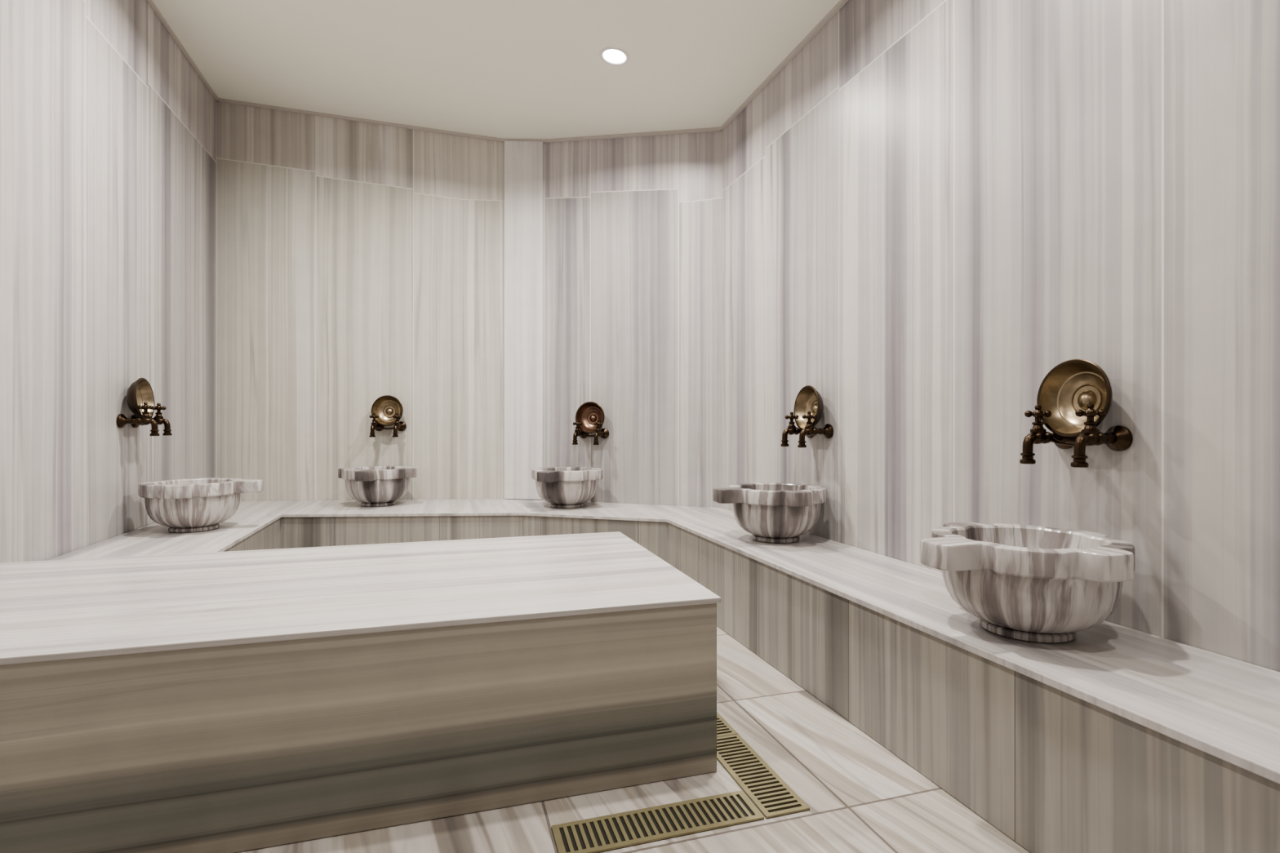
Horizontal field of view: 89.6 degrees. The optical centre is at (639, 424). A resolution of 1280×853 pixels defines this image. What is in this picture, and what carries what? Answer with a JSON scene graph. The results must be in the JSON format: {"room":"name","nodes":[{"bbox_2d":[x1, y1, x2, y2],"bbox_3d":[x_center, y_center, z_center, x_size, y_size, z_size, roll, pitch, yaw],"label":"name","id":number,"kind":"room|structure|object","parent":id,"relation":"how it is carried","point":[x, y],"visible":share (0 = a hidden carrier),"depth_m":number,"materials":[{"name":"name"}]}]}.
{"room":"turkish bath","nodes":[
{"label":"turkish bath","id":0,"kind":"room"},
{"bbox_2d":[0,0,216,563],"bbox_3d":[-2.352,-0.776,1.578,0.100,3.752,7.611,0,0,-17],"label":"wall","id":1,"kind":"structure","parent":0,"point":[108,130],"depth_m":3.41,"materials":[{"name":"stone"}]},
{"bbox_2d":[126,377,155,418],"bbox_3d":[-2.914,-0.147,3.749,0.090,0.250,0.250,0,0,-16],"label":"bowl","id":2,"kind":"object","parent":1,"relation":"attached to","point":[140,392],"visible":0.93,"depth_m":3.79,"materials":[{"name":"gold metal"}]},
{"bbox_2d":[116,402,172,435],"bbox_3d":[-2.877,-0.031,3.760,0.191,0.194,0.260,0,0,-17],"label":"brass faucet","id":3,"kind":"object","parent":1,"relation":"attached to","point":[144,420],"visible":0.99,"depth_m":3.68,"materials":[{"name":"brown metal"}]},
{"bbox_2d":[146,0,217,102],"bbox_3d":[-2.293,-2.627,1.597,0.021,0.023,7.611,0,0,-17],"label":"trim","id":4,"kind":"structure","parent":1,"relation":"attached to","point":[151,2],"depth_m":4.47,"materials":[{"name":"paint"}]},
{"bbox_2d":[216,101,504,501],"bbox_3d":[-2.288,-0.770,5.363,2.306,3.740,0.100,0,0,-4],"label":"wall","id":5,"kind":"structure","parent":0,"point":[358,264],"depth_m":5.31,"materials":[{"name":"beige stone"}]},
{"bbox_2d":[215,97,504,142],"bbox_3d":[-2.284,-2.501,5.302,2.306,0.278,0.021,0,0,-4],"label":"trim","id":6,"kind":"structure","parent":5,"relation":"attached to","point":[220,100],"depth_m":5.29,"materials":[{"name":"paint"}]},
{"bbox_2d":[368,413,406,437],"bbox_3d":[-2.055,0.004,5.234,0.260,0.194,0.191,0,0,-4],"label":"brass faucet","id":7,"kind":"object","parent":5,"relation":"attached to","point":[401,426],"visible":1,"depth_m":5.19,"materials":[{"name":"brown metal"}]},
{"bbox_2d":[371,395,403,426],"bbox_3d":[-2.058,-0.112,5.273,0.250,0.250,0.089,0,0,-5],"label":"bowl","id":8,"kind":"object","parent":7,"relation":"attached to","point":[386,406],"visible":0.96,"depth_m":5.29,"materials":[{"name":"gold metal"}]},
{"bbox_2d":[152,0,839,139],"bbox_3d":[-0.515,-2.477,2.149,3.746,0.527,7.611,0,0,-17],"label":"ceiling","id":9,"kind":"structure","parent":0,"point":[498,68],"depth_m":4.24,"materials":[{"name":"white paint"}]},
{"bbox_2d":[600,46,629,65],"bbox_3d":[-0.160,-2.318,4.060,0.186,0.028,0.188,0,0,-21],"label":"recessed light","id":10,"kind":"object","parent":9,"relation":"in","point":[612,55],"visible":1,"depth_m":4.06,"materials":[{"name":"white"}]},
{"bbox_2d":[519,142,545,499],"bbox_3d":[-0.949,-0.642,5.414,0.359,3.484,0.100,0,0,11],"label":"wall","id":11,"kind":"structure","parent":0,"point":[544,143],"depth_m":5.33,"materials":[{"name":"stone"}]},
{"bbox_2d":[504,141,543,499],"bbox_3d":[-0.962,-0.871,5.350,0.335,2.978,0.029,0,0,11],"label":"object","id":12,"kind":"structure","parent":11,"relation":"attached to","point":[523,160],"depth_m":5.34,"materials":[{"name":"stone"}]},
{"bbox_2d":[503,138,544,142],"bbox_3d":[-0.961,-2.355,5.354,0.359,0.058,0.021,0,0,11],"label":"trim","id":13,"kind":"structure","parent":11,"relation":"attached to","point":[504,140],"depth_m":5.34,"materials":[{"name":"paint"}]},
{"bbox_2d":[236,626,1030,852],"bbox_3d":[-0.515,1.150,2.149,3.746,0.100,7.611,0,0,-17],"label":"floor","id":14,"kind":"structure","parent":0,"point":[860,797],"depth_m":1.86,"materials":[{"name":"stone"}]},
{"bbox_2d":[0,531,720,852],"bbox_3d":[-1.151,0.822,2.281,2.590,0.554,1.299,0,0,-17],"label":"platform","id":15,"kind":"object","parent":14,"relation":"on","point":[229,701],"visible":1,"depth_m":1.80,"materials":[{"name":"beige stone"}]},
{"bbox_2d":[551,790,764,852],"bbox_3d":[0.052,1.096,1.776,0.572,0.006,0.138,0,0,-17],"label":"floor drain grate","id":16,"kind":"object","parent":14,"relation":"on","point":[654,824],"visible":1,"depth_m":1.77,"materials":[{"name":"gold metal"}]},
{"bbox_2d":[47,498,1279,852],"bbox_3d":[-0.516,0.861,2.153,3.741,0.477,7.598,0,0,-17],"label":"bench","id":17,"kind":"object","parent":14,"relation":"on","point":[1111,738],"visible":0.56,"depth_m":1.89,"materials":[{"name":"grey stone"}]},
{"bbox_2d":[137,477,263,532],"bbox_3d":[-2.623,0.479,3.813,0.560,0.283,0.522,0,0,22],"label":"basin","id":18,"kind":"object","parent":17,"relation":"on","point":[195,504],"visible":1,"depth_m":3.66,"materials":[{"name":"white stone"}]},
{"bbox_2d":[337,466,417,506],"bbox_3d":[-2.012,0.479,4.976,0.522,0.283,0.560,0,0,-44],"label":"basin","id":19,"kind":"object","parent":17,"relation":"on","point":[371,486],"visible":1,"depth_m":4.81,"materials":[{"name":"grey stone"}]},
{"bbox_2d":[531,466,603,508],"bbox_3d":[-0.549,0.479,4.869,0.522,0.283,0.566,0,0,-15],"label":"basin","id":20,"kind":"object","parent":17,"relation":"on","point":[563,487],"visible":1,"depth_m":4.71,"materials":[{"name":"grey stone"}]},
{"bbox_2d":[712,482,826,542],"bbox_3d":[0.718,0.479,3.497,0.560,0.283,0.522,0,0,22],"label":"basin","id":21,"kind":"object","parent":17,"relation":"on","point":[774,512],"visible":1,"depth_m":3.31,"materials":[{"name":"grey stone"}]},
{"bbox_2d":[920,522,1134,643],"bbox_3d":[1.151,0.479,1.957,0.560,0.283,0.522,0,0,22],"label":"basin","id":22,"kind":"object","parent":17,"relation":"on","point":[1028,583],"visible":1,"depth_m":1.78,"materials":[{"name":"grey stone"}]},
{"bbox_2d":[716,711,737,737],"bbox_3d":[0.212,1.096,2.479,0.138,0.006,0.460,0,0,-17],"label":"floor drain grate","id":23,"kind":"object","parent":14,"relation":"on","point":[723,728],"visible":0.11,"depth_m":2.32,"materials":[{"name":"gold metal"}]},
{"bbox_2d":[716,733,809,818],"bbox_3d":[0.350,1.096,2.037,0.138,0.006,0.460,0,0,-17],"label":"floor drain grate","id":24,"kind":"object","parent":14,"relation":"on","point":[767,791],"visible":0.9,"depth_m":1.99,"materials":[{"name":"gold metal"}]},
{"bbox_2d":[545,131,722,507],"bbox_3d":[-0.066,-0.624,5.120,1.490,3.448,0.100,0,0,20],"label":"wall","id":25,"kind":"structure","parent":0,"point":[633,225],"depth_m":5.04,"materials":[{"name":"stone"}]},
{"bbox_2d":[572,419,608,444],"bbox_3d":[-0.399,0.061,5.087,0.260,0.194,0.191,0,0,20],"label":"brass faucet","id":26,"kind":"object","parent":25,"relation":"attached to","point":[604,433],"visible":1,"depth_m":5.06,"materials":[{"name":"brown metal"}]},
{"bbox_2d":[575,401,604,433],"bbox_3d":[-0.386,-0.055,5.123,0.250,0.250,0.090,0,0,19],"label":"bowl","id":27,"kind":"object","parent":26,"relation":"attached to","point":[588,413],"visible":0.91,"depth_m":5.14,"materials":[{"name":"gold metal"}]},
{"bbox_2d":[544,127,722,142],"bbox_3d":[-0.087,-2.270,5.063,1.490,0.157,0.021,0,0,20],"label":"trim","id":28,"kind":"structure","parent":25,"relation":"attached to","point":[709,129],"depth_m":5.04,"materials":[{"name":"paint"}]},
{"bbox_2d":[722,0,1279,672],"bbox_3d":[1.557,-0.556,1.959,0.100,3.313,6.017,0,0,-17],"label":"wall","id":29,"kind":"structure","parent":0,"point":[932,209],"depth_m":2.32,"materials":[{"name":"white stone"}]},
{"bbox_2d":[720,0,848,131],"bbox_3d":[1.499,-2.203,1.941,0.021,0.024,6.017,0,0,-17],"label":"trim","id":30,"kind":"structure","parent":29,"relation":"attached to","point":[841,3],"depth_m":3.88,"materials":[{"name":"paint"}]},
{"bbox_2d":[780,411,833,447],"bbox_3d":[0.908,0.026,3.553,0.191,0.194,0.260,0,0,-17],"label":"brass faucet","id":31,"kind":"object","parent":29,"relation":"attached to","point":[809,431],"visible":0.99,"depth_m":3.47,"materials":[{"name":"brown metal"}]},
{"bbox_2d":[794,385,823,430],"bbox_3d":[0.945,-0.090,3.564,0.089,0.250,0.250,0,0,-17],"label":"bowl","id":32,"kind":"object","parent":31,"relation":"attached to","point":[808,399],"visible":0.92,"depth_m":3.61,"materials":[{"name":"gold metal"}]},
{"bbox_2d":[1019,403,1133,467],"bbox_3d":[1.373,0.032,2.059,0.191,0.194,0.260,0,0,-17],"label":"brass faucet","id":33,"kind":"object","parent":29,"relation":"attached to","point":[1117,437],"visible":0.98,"depth_m":1.98,"materials":[{"name":"brown metal"}]},
{"bbox_2d":[1036,359,1112,437],"bbox_3d":[1.410,-0.084,2.071,0.089,0.250,0.250,0,0,-17],"label":"bowl","id":34,"kind":"object","parent":33,"relation":"attached to","point":[1068,388],"visible":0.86,"depth_m":2.11,"materials":[{"name":"gold metal"}]}
]}

